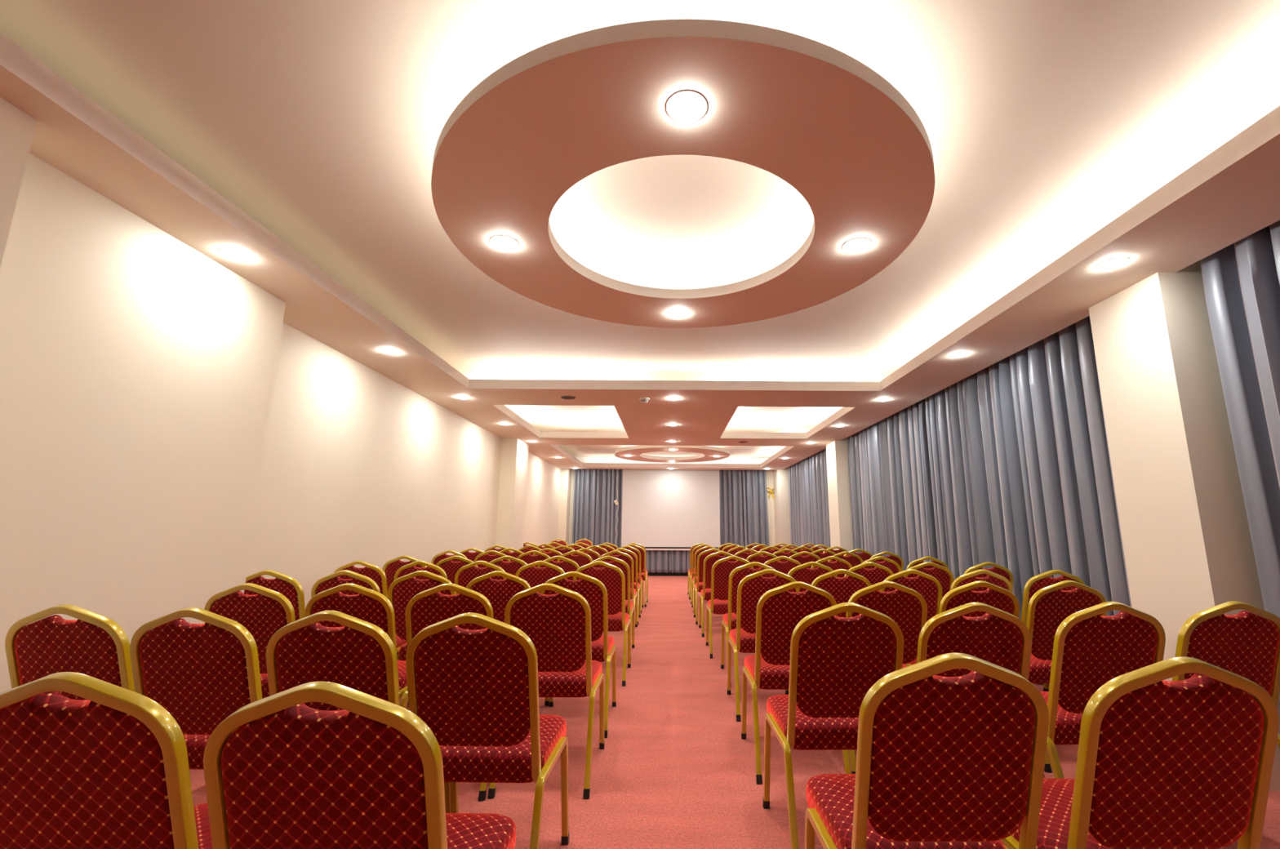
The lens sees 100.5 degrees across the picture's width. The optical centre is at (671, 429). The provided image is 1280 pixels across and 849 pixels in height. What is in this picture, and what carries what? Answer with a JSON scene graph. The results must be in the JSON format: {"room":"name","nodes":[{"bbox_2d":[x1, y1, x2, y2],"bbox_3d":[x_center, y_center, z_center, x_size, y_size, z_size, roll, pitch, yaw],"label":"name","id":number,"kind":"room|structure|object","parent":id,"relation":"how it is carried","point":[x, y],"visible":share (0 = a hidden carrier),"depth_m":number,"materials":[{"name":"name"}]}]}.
{"room":"assembly chamber","nodes":[
{"label":"assembly chamber","id":0,"kind":"room"},
{"bbox_2d":[0,97,571,693],"bbox_3d":[-2.650,0.741,5.504,0.753,2.900,16.320,0,-10,0],"label":"wall","id":1,"kind":"structure","parent":0,"point":[168,441],"depth_m":2.67,"materials":[{"name":"paint"}]},
{"bbox_2d":[0,0,1279,470],"bbox_3d":[0.131,-0.700,5.832,6.300,0.080,16.420,0,-10,0],"label":"ceiling","id":2,"kind":"structure","parent":0,"point":[1045,122],"depth_m":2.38,"materials":[{"name":"paint"}]},
{"bbox_2d":[218,247,252,261],"bbox_3d":[-2.306,-0.919,2.810,0.140,0.014,0.140,0,-10,0],"label":"recessed light","id":3,"kind":"object","parent":2,"relation":"in","point":[234,254],"visible":1,"depth_m":2.79,"materials":[{"name":"white glass"}]},
{"bbox_2d":[621,469,719,550],"bbox_3d":[-0.018,1.875,13.381,2.576,2.265,0.100,0,-10,0],"label":"projection screen","id":4,"kind":"object","parent":2,"relation":"hanging from","point":[663,509],"visible":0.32,"depth_m":13.36,"materials":[{"name":"white fabric"}]},
{"bbox_2d":[614,444,729,462],"bbox_3d":[0.012,0.383,10.707,2.303,0.294,2.303,6,-12,-29],"label":"ring","id":5,"kind":"object","parent":2,"relation":"hanging from","point":[636,452],"visible":0.99,"depth_m":10.31,"materials":[{"name":"paint"}]},
{"bbox_2d":[431,18,934,328],"bbox_3d":[0.048,-1.082,2.710,2.303,0.294,2.303,-5,-12,29],"label":"ring","id":6,"kind":"object","parent":2,"relation":"hanging from","point":[802,111],"visible":1,"depth_m":2.00,"materials":[{"name":"paint"}]},
{"bbox_2d":[489,235,519,249],"bbox_3d":[-0.842,-0.936,2.678,0.140,0.014,0.140,0,-10,0],"label":"recessed light","id":7,"kind":"object","parent":6,"relation":"attached to","point":[501,242],"visible":1,"depth_m":2.66,"materials":[{"name":"white glass"}]},
{"bbox_2d":[667,309,688,317],"bbox_3d":[0.042,-0.770,3.556,0.140,0.014,0.140,0,-10,0],"label":"recessed light","id":8,"kind":"object","parent":6,"relation":"attached to","point":[674,313],"visible":1,"depth_m":3.53,"materials":[{"name":"white glass"}]},
{"bbox_2d":[666,90,706,122],"bbox_3d":[0.051,-1.091,1.807,0.140,0.014,0.140,0,-10,0],"label":"recessed light","id":9,"kind":"object","parent":6,"relation":"attached to","point":[683,106],"visible":1,"depth_m":1.79,"materials":[{"name":"white glass"}]},
{"bbox_2d":[842,237,871,252],"bbox_3d":[0.936,-0.926,2.685,0.140,0.014,0.140,0,-10,0],"label":"recessed light","id":10,"kind":"object","parent":6,"relation":"attached to","point":[855,245],"visible":1,"depth_m":2.67,"materials":[{"name":"white glass"}]},
{"bbox_2d":[1096,257,1129,270],"bbox_3d":[2.371,-0.887,2.858,0.140,0.014,0.140,0,-10,0],"label":"recessed light","id":11,"kind":"object","parent":2,"relation":"in","point":[1113,263],"visible":1,"depth_m":2.84,"materials":[{"name":"white glass"}]},
{"bbox_3d":[-0.009,0.808,13.704,5.100,0.050,0.060,0,-10,0],"label":"trim","id":12,"kind":"structure","parent":2,"relation":"attached to","visible":0},
{"bbox_2d":[572,468,670,573],"bbox_3d":[-1.255,2.191,13.441,2.460,2.759,0.141,0,-10,0],"label":"curtain","id":13,"kind":"object","parent":12,"relation":"hanging from","point":[595,520],"visible":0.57,"depth_m":13.45,"materials":[{"name":"grey fabric"}]},
{"bbox_2d":[671,469,768,573],"bbox_3d":[1.225,2.207,13.460,2.460,2.759,0.148,0,-10,0],"label":"curtain","id":14,"kind":"object","parent":12,"relation":"hanging from","point":[744,516],"visible":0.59,"depth_m":13.47,"materials":[{"name":"grey fabric"}]},
{"bbox_3d":[2.924,-0.567,6.122,0.060,0.050,5.310,0,-10,0],"label":"trim","id":15,"kind":"structure","parent":2,"relation":"attached to","visible":0},
{"bbox_2d":[847,398,937,570],"bbox_3d":[2.912,1.087,7.146,0.226,2.814,2.662,0,-10,0],"label":"curtain","id":16,"kind":"object","parent":15,"relation":"hanging from","point":[892,507],"visible":0.54,"depth_m":6.84,"materials":[{"name":"grey fabric"}]},
{"bbox_2d":[924,315,1131,684],"bbox_3d":[2.916,0.609,4.538,0.198,2.814,2.602,0,-10,0],"label":"curtain","id":17,"kind":"object","parent":15,"relation":"hanging from","point":[1021,474],"visible":0.62,"depth_m":4.26,"materials":[{"name":"grey fabric"}]},
{"bbox_3d":[2.937,-1.595,0.510,0.060,0.050,5.000,0,-10,0],"label":"trim","id":18,"kind":"structure","parent":2,"relation":"attached to","visible":0},
{"bbox_2d":[1200,220,1279,617],"bbox_3d":[2.917,-0.181,0.228,0.214,2.814,4.956,0,-10,0],"label":"curtain","id":19,"kind":"object","parent":18,"relation":"hanging from","point":[1241,279],"visible":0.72,"depth_m":2.61,"materials":[{"name":"grey fabric"}]},
{"bbox_3d":[2.904,0.367,11.217,0.060,0.050,3.930,0,-10,0],"label":"trim","id":20,"kind":"structure","parent":2,"relation":"attached to","visible":0},
{"bbox_2d":[787,448,831,547],"bbox_3d":[2.890,1.784,10.952,0.172,2.814,3.880,0,-10,0],"label":"curtain","id":21,"kind":"object","parent":20,"relation":"hanging from","point":[808,497],"visible":0.55,"depth_m":11.02,"materials":[{"name":"grey fabric"}]},
{"bbox_2d":[560,468,775,570],"bbox_3d":[0.084,2.236,13.590,6.300,2.900,0.100,0,-10,0],"label":"wall","id":22,"kind":"structure","parent":0,"point":[769,473],"depth_m":13.59,"materials":[{"name":"paint"}]},
{"bbox_2d":[648,570,688,576],"bbox_3d":[0.005,3.587,13.281,5.215,0.130,0.020,0,-10,0],"label":"baseboard","id":23,"kind":"structure","parent":22,"relation":"attached to","point":[674,574],"depth_m":13.27,"materials":[{"name":"black"}]},
{"bbox_2d":[189,575,1279,848],"bbox_3d":[0.116,2.231,5.295,6.300,0.080,16.420,0,-10,0],"label":"floor","id":24,"kind":"structure","parent":0,"point":[674,769],"depth_m":2.74,"materials":[{"name":"red carpet"}]},
{"bbox_2d":[4,604,134,700],"bbox_3d":[-2.050,1.104,2.002,0.454,0.936,0.623,0,-10,1],"label":"banquet chair","id":25,"kind":"object","parent":24,"relation":"on","point":[94,645],"visible":0.36,"depth_m":1.80,"materials":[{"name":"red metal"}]},
{"bbox_2d":[0,671,212,848],"bbox_3d":[-1.107,0.958,1.177,0.454,0.936,0.623,0,-10,1],"label":"banquet chair","id":26,"kind":"object","parent":24,"relation":"on","point":[108,769],"visible":0.75,"depth_m":0.98,"materials":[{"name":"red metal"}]},
{"bbox_2d":[129,607,262,769],"bbox_3d":[-1.573,1.097,1.948,0.454,0.936,0.623,0,-10,1],"label":"banquet chair","id":27,"kind":"object","parent":24,"relation":"on","point":[201,674],"visible":0.37,"depth_m":1.75,"materials":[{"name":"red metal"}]},
{"bbox_2d":[204,582,295,698],"bbox_3d":[-1.981,1.230,2.685,0.454,0.936,0.623,0,-10,0],"label":"banquet chair","id":28,"kind":"object","parent":24,"relation":"on","point":[263,614],"visible":0.34,"depth_m":2.48,"materials":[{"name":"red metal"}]},
{"bbox_2d":[244,569,305,620],"bbox_3d":[-2.453,1.363,3.427,0.454,0.936,0.623,0,-10,0],"label":"banquet chair","id":29,"kind":"object","parent":24,"relation":"on","point":[289,587],"visible":0.2,"depth_m":3.22,"materials":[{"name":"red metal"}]},
{"bbox_2d":[304,582,407,699],"bbox_3d":[-1.519,1.234,2.700,0.454,0.936,0.623,0,-10,0],"label":"banquet chair","id":30,"kind":"object","parent":24,"relation":"on","point":[371,606],"visible":0.29,"depth_m":2.49,"materials":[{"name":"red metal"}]},
{"bbox_2d":[266,610,450,813],"bbox_3d":[-1.088,1.090,1.898,0.454,0.936,0.623,0,-10,1],"label":"banquet chair","id":31,"kind":"object","parent":24,"relation":"on","point":[360,655],"visible":0.35,"depth_m":1.69,"materials":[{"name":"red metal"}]},
{"bbox_2d":[203,681,515,848],"bbox_3d":[-0.608,0.951,1.126,0.454,0.936,0.623,0,-10,1],"label":"banquet chair","id":32,"kind":"object","parent":24,"relation":"on","point":[366,774],"visible":1,"depth_m":0.93,"materials":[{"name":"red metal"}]},
{"bbox_2d":[311,569,408,705],"bbox_3d":[-1.990,1.367,3.438,0.454,0.936,0.623,0,-10,0],"label":"banquet chair","id":33,"kind":"object","parent":24,"relation":"on","point":[331,580],"visible":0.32,"depth_m":3.23,"materials":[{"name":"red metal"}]},
{"bbox_2d":[333,560,387,598],"bbox_3d":[-2.427,1.527,4.320,0.454,0.936,0.623,0,-10,0],"label":"banquet chair","id":34,"kind":"object","parent":24,"relation":"on","point":[374,572],"visible":0.2,"depth_m":4.11,"materials":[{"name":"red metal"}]},
{"bbox_2d":[382,555,426,592],"bbox_3d":[-2.443,1.663,5.062,0.454,0.936,0.623,0,-10,0],"label":"banquet chair","id":35,"kind":"object","parent":24,"relation":"on","point":[391,566],"visible":0.2,"depth_m":4.85,"materials":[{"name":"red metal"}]},
{"bbox_2d":[394,560,447,580],"bbox_3d":[-1.965,1.535,4.352,0.454,0.936,0.623,0,-10,0],"label":"banquet chair","id":36,"kind":"object","parent":24,"relation":"on","point":[407,569],"visible":0.24,"depth_m":4.14,"materials":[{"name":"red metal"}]},
{"bbox_2d":[387,570,456,660],"bbox_3d":[-1.523,1.369,3.433,0.454,0.936,0.623,0,-10,0],"label":"banquet chair","id":37,"kind":"object","parent":24,"relation":"on","point":[402,590],"visible":0.29,"depth_m":3.23,"materials":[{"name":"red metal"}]},
{"bbox_2d":[400,583,493,800],"bbox_3d":[-1.058,1.240,2.718,0.454,0.936,0.623,0,-10,0],"label":"banquet chair","id":38,"kind":"object","parent":24,"relation":"on","point":[430,606],"visible":0.33,"depth_m":2.51,"materials":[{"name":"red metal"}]},
{"bbox_2d":[431,550,467,564],"bbox_3d":[-2.495,1.865,6.170,0.454,0.936,0.623,0,-10,0],"label":"banquet chair","id":39,"kind":"object","parent":24,"relation":"on","point":[441,556],"visible":0.17,"depth_m":5.96,"materials":[{"name":"gold metal"}]},
{"bbox_2d":[435,555,478,583],"bbox_3d":[-1.982,1.669,5.082,0.454,0.936,0.623,0,-10,0],"label":"banquet chair","id":40,"kind":"object","parent":24,"relation":"on","point":[451,567],"visible":0.11,"depth_m":4.87,"materials":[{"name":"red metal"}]},
{"bbox_2d":[459,547,484,561],"bbox_3d":[-2.487,1.984,6.817,0.454,0.936,0.623,0,-10,0],"label":"banquet chair","id":41,"kind":"object","parent":24,"relation":"on","point":[471,556],"visible":0.12,"depth_m":6.61,"materials":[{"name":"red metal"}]},
{"bbox_2d":[454,560,506,594],"bbox_3d":[-1.504,1.542,4.380,0.454,0.936,0.623,0,-10,0],"label":"banquet chair","id":42,"kind":"object","parent":24,"relation":"on","point":[464,575],"visible":0.2,"depth_m":4.17,"materials":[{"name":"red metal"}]},
{"bbox_2d":[405,613,568,848],"bbox_3d":[-0.626,1.086,1.866,0.454,0.936,0.623,0,-10,1],"label":"banquet chair","id":43,"kind":"object","parent":24,"relation":"on","point":[477,691],"visible":0.84,"depth_m":1.68,"materials":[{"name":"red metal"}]},
{"bbox_2d":[474,550,510,568],"bbox_3d":[-2.030,1.873,6.202,0.454,0.936,0.623,0,-10,0],"label":"banquet chair","id":44,"kind":"object","parent":24,"relation":"on","point":[485,557],"visible":0.16,"depth_m":5.99,"materials":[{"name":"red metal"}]},
{"bbox_2d":[485,555,527,575],"bbox_3d":[-1.520,1.676,5.108,0.454,0.936,0.623,0,-10,0],"label":"banquet chair","id":45,"kind":"object","parent":24,"relation":"on","point":[510,567],"visible":0.2,"depth_m":4.90,"materials":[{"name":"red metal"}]},
{"bbox_2d":[466,570,549,706],"bbox_3d":[-1.060,1.373,3.440,0.454,0.936,0.623,0,-10,0],"label":"banquet chair","id":46,"kind":"object","parent":24,"relation":"on","point":[498,593],"visible":0.26,"depth_m":3.23,"materials":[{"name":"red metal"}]},
{"bbox_2d":[495,547,523,561],"bbox_3d":[-2.026,1.993,6.855,0.454,0.936,0.623,0,-10,0],"label":"banquet chair","id":47,"kind":"object","parent":24,"relation":"on","point":[516,553],"visible":0.12,"depth_m":6.64,"materials":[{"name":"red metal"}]},
{"bbox_2d":[517,550,550,567],"bbox_3d":[-1.567,1.882,6.235,0.454,0.936,0.623,0,-10,0],"label":"banquet chair","id":48,"kind":"object","parent":24,"relation":"on","point":[526,557],"visible":0.19,"depth_m":6.02,"materials":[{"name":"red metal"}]},
{"bbox_2d":[515,560,566,593],"bbox_3d":[-1.042,1.550,4.409,0.454,0.936,0.623,0,-10,0],"label":"banquet chair","id":49,"kind":"object","parent":24,"relation":"on","point":[533,575],"visible":0.24,"depth_m":4.20,"materials":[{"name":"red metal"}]},
{"bbox_2d":[487,583,604,799],"bbox_3d":[-0.595,1.247,2.741,0.454,0.936,0.623,0,-10,0],"label":"banquet chair","id":50,"kind":"object","parent":24,"relation":"on","point":[558,625],"visible":0.72,"depth_m":2.55,"materials":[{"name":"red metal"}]},
{"bbox_2d":[533,547,562,561],"bbox_3d":[-1.563,2.002,6.891,0.454,0.936,0.623,0,-10,0],"label":"banquet chair","id":51,"kind":"object","parent":24,"relation":"on","point":[553,553],"visible":0.14,"depth_m":6.68,"materials":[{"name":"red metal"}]},
{"bbox_2d":[537,555,579,580],"bbox_3d":[-1.057,1.683,5.138,0.454,0.936,0.623,0,-10,0],"label":"banquet chair","id":52,"kind":"object","parent":24,"relation":"on","point":[567,565],"visible":0.13,"depth_m":4.93,"materials":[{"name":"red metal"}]},
{"bbox_2d":[557,550,592,567],"bbox_3d":[-1.106,1.890,6.267,0.454,0.936,0.623,0,-10,0],"label":"banquet chair","id":53,"kind":"object","parent":24,"relation":"on","point":[583,559],"visible":0.21,"depth_m":6.06,"materials":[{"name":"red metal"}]},
{"bbox_2d":[539,571,616,737],"bbox_3d":[-0.599,1.372,3.425,0.454,0.936,0.623,0,-10,0],"label":"banquet chair","id":54,"kind":"object","parent":24,"relation":"on","point":[595,593],"visible":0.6,"depth_m":3.23,"materials":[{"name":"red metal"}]},
{"bbox_2d":[571,547,600,560],"bbox_3d":[-1.103,2.011,6.927,0.454,0.936,0.623,0,-10,0],"label":"banquet chair","id":55,"kind":"object","parent":24,"relation":"on","point":[594,555],"visible":0.16,"depth_m":6.71,"materials":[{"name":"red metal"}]},
{"bbox_2d":[573,560,631,686],"bbox_3d":[-0.579,1.555,4.423,0.454,0.936,0.623,0,-10,0],"label":"banquet chair","id":56,"kind":"object","parent":24,"relation":"on","point":[611,576],"visible":0.6,"depth_m":4.23,"materials":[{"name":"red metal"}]},
{"bbox_2d":[590,555,635,648],"bbox_3d":[-0.597,1.692,5.172,0.454,0.936,0.623,0,-10,0],"label":"banquet chair","id":57,"kind":"object","parent":24,"relation":"on","point":[622,565],"visible":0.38,"depth_m":4.98,"materials":[{"name":"gold metal"}]},
{"bbox_2d":[600,550,637,626],"bbox_3d":[-0.643,1.898,6.300,0.454,0.936,0.623,0,-10,0],"label":"banquet chair","id":58,"kind":"object","parent":24,"relation":"on","point":[626,557],"visible":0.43,"depth_m":6.10,"materials":[{"name":"gold metal"}]},
{"bbox_2d":[612,547,640,625],"bbox_3d":[-0.640,2.020,6.965,0.454,0.936,0.623,0,-10,0],"label":"banquet chair","id":59,"kind":"object","parent":24,"relation":"on","point":[637,587],"visible":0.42,"depth_m":6.77,"materials":[{"name":"gold metal"}]},
{"bbox_2d":[617,545,643,613],"bbox_3d":[-0.650,2.185,7.862,0.454,0.936,0.623,0,-10,0],"label":"banquet chair","id":60,"kind":"object","parent":24,"relation":"on","point":[637,552],"visible":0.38,"depth_m":7.66,"materials":[{"name":"gold metal"}]},
{"bbox_2d":[624,544,648,607],"bbox_3d":[-0.610,2.291,8.441,0.454,0.936,0.623,0,-10,0],"label":"banquet chair","id":61,"kind":"object","parent":24,"relation":"on","point":[641,549],"visible":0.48,"depth_m":8.25,"materials":[{"name":"gold metal"}]},
{"bbox_2d":[687,542,708,597],"bbox_3d":[0.519,2.477,9.426,0.454,0.936,0.623,0,-10,0],"label":"banquet chair","id":62,"kind":"object","parent":24,"relation":"on","point":[700,544],"visible":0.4,"depth_m":9.23,"materials":[{"name":"gold metal"}]},
{"bbox_2d":[688,544,714,604],"bbox_3d":[0.527,2.353,8.748,0.454,0.936,0.623,0,-10,0],"label":"banquet chair","id":63,"kind":"object","parent":24,"relation":"on","point":[695,549],"visible":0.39,"depth_m":8.55,"materials":[{"name":"gold metal"}]},
{"bbox_2d":[691,546,719,613],"bbox_3d":[0.532,2.197,7.898,0.454,0.936,0.623,0,-10,0],"label":"banquet chair","id":64,"kind":"object","parent":24,"relation":"on","point":[694,581],"visible":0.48,"depth_m":7.70,"materials":[{"name":"gold metal"}]},
{"bbox_2d":[693,548,724,624],"bbox_3d":[0.528,2.033,7.000,0.454,0.936,0.623,0,-10,0],"label":"banquet chair","id":65,"kind":"object","parent":24,"relation":"on","point":[699,585],"visible":0.43,"depth_m":6.80,"materials":[{"name":"gold metal"}]},
{"bbox_2d":[698,551,737,636],"bbox_3d":[0.562,1.896,6.254,0.454,0.936,0.623,0,-10,0],"label":"banquet chair","id":66,"kind":"object","parent":24,"relation":"on","point":[705,593],"visible":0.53,"depth_m":6.06,"materials":[{"name":"gold metal"}]},
{"bbox_2d":[706,555,753,657],"bbox_3d":[0.584,1.722,5.303,0.454,0.936,0.623,0,-10,0],"label":"banquet chair","id":67,"kind":"object","parent":24,"relation":"on","point":[721,571],"visible":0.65,"depth_m":5.11,"materials":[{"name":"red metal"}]},
{"bbox_2d":[720,561,776,687],"bbox_3d":[0.655,1.559,4.411,0.454,0.936,0.623,0,-10,0],"label":"banquet chair","id":68,"kind":"object","parent":24,"relation":"on","point":[729,622],"visible":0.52,"depth_m":4.22,"materials":[{"name":"gold metal"}]},
{"bbox_2d":[733,548,763,559],"bbox_3d":[0.989,2.042,7.037,0.454,0.936,0.623,0,-10,0],"label":"banquet chair","id":69,"kind":"object","parent":24,"relation":"on","point":[742,554],"visible":0.13,"depth_m":6.82,"materials":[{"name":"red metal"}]},
{"bbox_2d":[726,568,799,721],"bbox_3d":[0.635,1.428,3.698,0.454,0.936,0.623,0,-10,0],"label":"banquet chair","id":70,"kind":"object","parent":24,"relation":"on","point":[751,588],"visible":0.61,"depth_m":3.50,"materials":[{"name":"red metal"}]},
{"bbox_2d":[746,551,780,568],"bbox_3d":[1.044,1.905,6.292,0.454,0.936,0.623,0,-10,0],"label":"banquet chair","id":71,"kind":"object","parent":24,"relation":"on","point":[753,557],"visible":0.16,"depth_m":6.08,"materials":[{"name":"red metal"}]},
{"bbox_2d":[764,555,801,574],"bbox_3d":[1.060,1.723,5.298,0.454,0.936,0.623,0,-10,0],"label":"banquet chair","id":72,"kind":"object","parent":24,"relation":"on","point":[784,567],"visible":0.2,"depth_m":5.09,"materials":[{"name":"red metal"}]},
{"bbox_2d":[773,548,800,561],"bbox_3d":[1.478,2.052,7.078,0.454,0.936,0.623,0,-10,0],"label":"banquet chair","id":73,"kind":"object","parent":24,"relation":"on","point":[778,553],"visible":0.08,"depth_m":6.87,"materials":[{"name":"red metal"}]},
{"bbox_2d":[741,581,850,783],"bbox_3d":[0.633,1.280,2.887,0.454,0.936,0.623,0,-10,0],"label":"banquet chair","id":74,"kind":"object","parent":24,"relation":"on","point":[779,611],"visible":0.66,"depth_m":2.69,"materials":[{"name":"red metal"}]},
{"bbox_2d":[786,551,820,568],"bbox_3d":[1.530,1.915,6.334,0.454,0.936,0.623,0,-10,0],"label":"banquet chair","id":75,"kind":"object","parent":24,"relation":"on","point":[811,557],"visible":0.12,"depth_m":6.12,"materials":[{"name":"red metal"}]},
{"bbox_2d":[787,561,837,591],"bbox_3d":[1.123,1.570,4.457,0.454,0.936,0.623,0,-10,0],"label":"banquet chair","id":76,"kind":"object","parent":24,"relation":"on","point":[799,573],"visible":0.2,"depth_m":4.25,"materials":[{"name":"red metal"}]},
{"bbox_2d":[811,548,835,561],"bbox_3d":[1.964,2.062,7.119,0.454,0.936,0.623,0,-10,0],"label":"banquet chair","id":77,"kind":"object","parent":24,"relation":"on","point":[828,553],"visible":0.1,"depth_m":6.91,"materials":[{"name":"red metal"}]},
{"bbox_2d":[810,555,852,577],"bbox_3d":[1.542,1.730,5.323,0.454,0.936,0.623,0,-10,0],"label":"banquet chair","id":78,"kind":"object","parent":24,"relation":"on","point":[840,563],"visible":0.2,"depth_m":5.11,"materials":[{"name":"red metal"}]},
{"bbox_2d":[762,602,903,848],"bbox_3d":[0.634,1.142,2.137,0.454,0.936,0.623,1,-10,-1],"label":"banquet chair","id":79,"kind":"object","parent":24,"relation":"on","point":[835,661],"visible":0.7,"depth_m":1.95,"materials":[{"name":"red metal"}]},
{"bbox_2d":[811,568,871,617],"bbox_3d":[1.118,1.433,3.713,0.454,0.936,0.623,0,-10,0],"label":"banquet chair","id":80,"kind":"object","parent":24,"relation":"on","point":[842,588],"visible":0.27,"depth_m":3.50,"materials":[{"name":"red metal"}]},
{"bbox_2d":[827,551,862,567],"bbox_3d":[2.019,1.925,6.375,0.454,0.936,0.623,0,-10,0],"label":"banquet chair","id":81,"kind":"object","parent":24,"relation":"on","point":[854,560],"visible":0.21,"depth_m":6.16,"materials":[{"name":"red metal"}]},
{"bbox_2d":[844,548,872,561],"bbox_3d":[2.443,2.071,7.160,0.454,0.936,0.623,0,-10,0],"label":"banquet chair","id":82,"kind":"object","parent":24,"relation":"on","point":[864,555],"visible":0.19,"depth_m":6.95,"materials":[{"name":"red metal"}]},
{"bbox_2d":[844,561,893,591],"bbox_3d":[1.589,1.575,4.475,0.454,0.936,0.623,0,-10,0],"label":"banquet chair","id":83,"kind":"object","parent":24,"relation":"on","point":[877,575],"visible":0.16,"depth_m":4.26,"materials":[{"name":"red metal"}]},
{"bbox_2d":[861,555,901,573],"bbox_3d":[2.011,1.736,5.342,0.454,0.936,0.623,0,-10,0],"label":"banquet chair","id":84,"kind":"object","parent":24,"relation":"on","point":[893,566],"visible":0.16,"depth_m":5.13,"materials":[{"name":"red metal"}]},
{"bbox_2d":[845,581,927,773],"bbox_3d":[1.102,1.289,2.928,0.454,0.936,0.623,0,-10,0],"label":"banquet chair","id":85,"kind":"object","parent":24,"relation":"on","point":[906,606],"visible":0.33,"depth_m":2.72,"materials":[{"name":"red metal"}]},
{"bbox_2d":[870,551,903,571],"bbox_3d":[2.503,1.935,6.415,0.454,0.936,0.623,0,-10,0],"label":"banquet chair","id":86,"kind":"object","parent":24,"relation":"on","point":[897,558],"visible":0.2,"depth_m":6.20,"materials":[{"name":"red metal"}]},
{"bbox_2d":[879,568,942,622],"bbox_3d":[1.590,1.439,3.733,0.454,0.936,0.623,0,-10,0],"label":"banquet chair","id":87,"kind":"object","parent":24,"relation":"on","point":[923,584],"visible":0.27,"depth_m":3.52,"materials":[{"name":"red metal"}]},
{"bbox_2d":[804,653,1048,848],"bbox_3d":[0.613,1.000,1.362,0.454,0.936,0.623,0,-10,-1],"label":"banquet chair","id":88,"kind":"object","parent":24,"relation":"on","point":[943,762],"visible":1,"depth_m":1.17,"materials":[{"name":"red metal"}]},
{"bbox_2d":[906,555,948,569],"bbox_3d":[2.485,1.743,5.364,0.454,0.936,0.623,0,-10,0],"label":"banquet chair","id":89,"kind":"object","parent":24,"relation":"on","point":[919,561],"visible":0.21,"depth_m":5.15,"materials":[{"name":"gold metal"}]},
{"bbox_2d":[904,561,953,598],"bbox_3d":[2.082,1.586,4.520,0.454,0.936,0.623,0,-10,0],"label":"banquet chair","id":90,"kind":"object","parent":24,"relation":"on","point":[944,576],"visible":0.29,"depth_m":4.31,"materials":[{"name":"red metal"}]},
{"bbox_2d":[902,580,1044,777],"bbox_3d":[1.603,1.300,2.971,0.454,0.936,0.623,0,-10,0],"label":"banquet chair","id":91,"kind":"object","parent":24,"relation":"on","point":[995,596],"visible":0.27,"depth_m":2.76,"materials":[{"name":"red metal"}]},
{"bbox_2d":[916,602,1031,693],"bbox_3d":[1.112,1.149,2.159,0.454,0.936,0.623,1,-10,-1],"label":"banquet chair","id":92,"kind":"object","parent":24,"relation":"on","point":[993,637],"visible":0.32,"depth_m":1.95,"materials":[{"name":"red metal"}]},
{"bbox_2d":[950,568,1013,595],"bbox_3d":[2.070,1.446,3.756,0.454,0.936,0.623,0,-10,0],"label":"banquet chair","id":93,"kind":"object","parent":24,"relation":"on","point":[995,579],"visible":0.16,"depth_m":3.54,"materials":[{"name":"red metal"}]},
{"bbox_2d":[963,561,1013,590],"bbox_3d":[2.592,1.595,4.557,0.454,0.936,0.623,0,-10,0],"label":"banquet chair","id":94,"kind":"object","parent":24,"relation":"on","point":[1005,572],"visible":0.19,"depth_m":4.35,"materials":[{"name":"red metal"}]},
{"bbox_2d":[1021,569,1085,691],"bbox_3d":[2.572,1.450,3.764,0.454,0.936,0.623,0,-10,0],"label":"banquet chair","id":95,"kind":"object","parent":24,"relation":"on","point":[1037,582],"visible":0.22,"depth_m":3.56,"materials":[{"name":"gold metal"}]},
{"bbox_2d":[1026,580,1106,772],"bbox_3d":[2.103,1.312,3.022,0.454,0.936,0.623,0,-10,0],"label":"banquet chair","id":96,"kind":"object","parent":24,"relation":"on","point":[1049,606],"visible":0.31,"depth_m":2.82,"materials":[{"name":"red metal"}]},
{"bbox_2d":[1040,601,1165,778],"bbox_3d":[1.643,1.158,2.198,0.454,0.936,0.623,1,-10,-1],"label":"banquet chair","id":97,"kind":"object","parent":24,"relation":"on","point":[1091,649],"visible":0.44,"depth_m":2.00,"materials":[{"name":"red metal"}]},
{"bbox_2d":[1000,657,1279,848],"bbox_3d":[1.085,0.998,1.336,0.454,0.936,0.623,0,-10,-1],"label":"banquet chair","id":98,"kind":"object","parent":24,"relation":"on","point":[1188,763],"visible":0.87,"depth_m":1.14,"materials":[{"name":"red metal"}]},
{"bbox_2d":[1172,600,1279,748],"bbox_3d":[2.144,1.167,2.233,0.454,0.936,0.623,1,-10,-1],"label":"banquet chair","id":99,"kind":"object","parent":24,"relation":"on","point":[1246,644],"visible":0.3,"depth_m":2.03,"materials":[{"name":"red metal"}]},
{"bbox_2d":[773,467,790,546],"bbox_3d":[2.838,2.187,13.247,0.435,2.900,0.620,0,-10,0],"label":"pillar","id":100,"kind":"structure","parent":0,"point":[780,481],"depth_m":13.05,"materials":[{"name":"paint"}]},
{"bbox_2d":[826,437,853,551],"bbox_3d":[2.872,1.364,8.754,0.412,2.900,0.516,0,-10,0],"label":"pillar","id":101,"kind":"structure","parent":0,"point":[837,458],"depth_m":8.62,"materials":[{"name":"paint"}]},
{"bbox_2d":[1088,260,1279,791],"bbox_3d":[2.899,0.308,2.988,0.415,2.900,0.495,0,-10,0],"label":"pillar","id":102,"kind":"structure","parent":0,"point":[1187,544],"depth_m":2.89,"materials":[{"name":"paint"}]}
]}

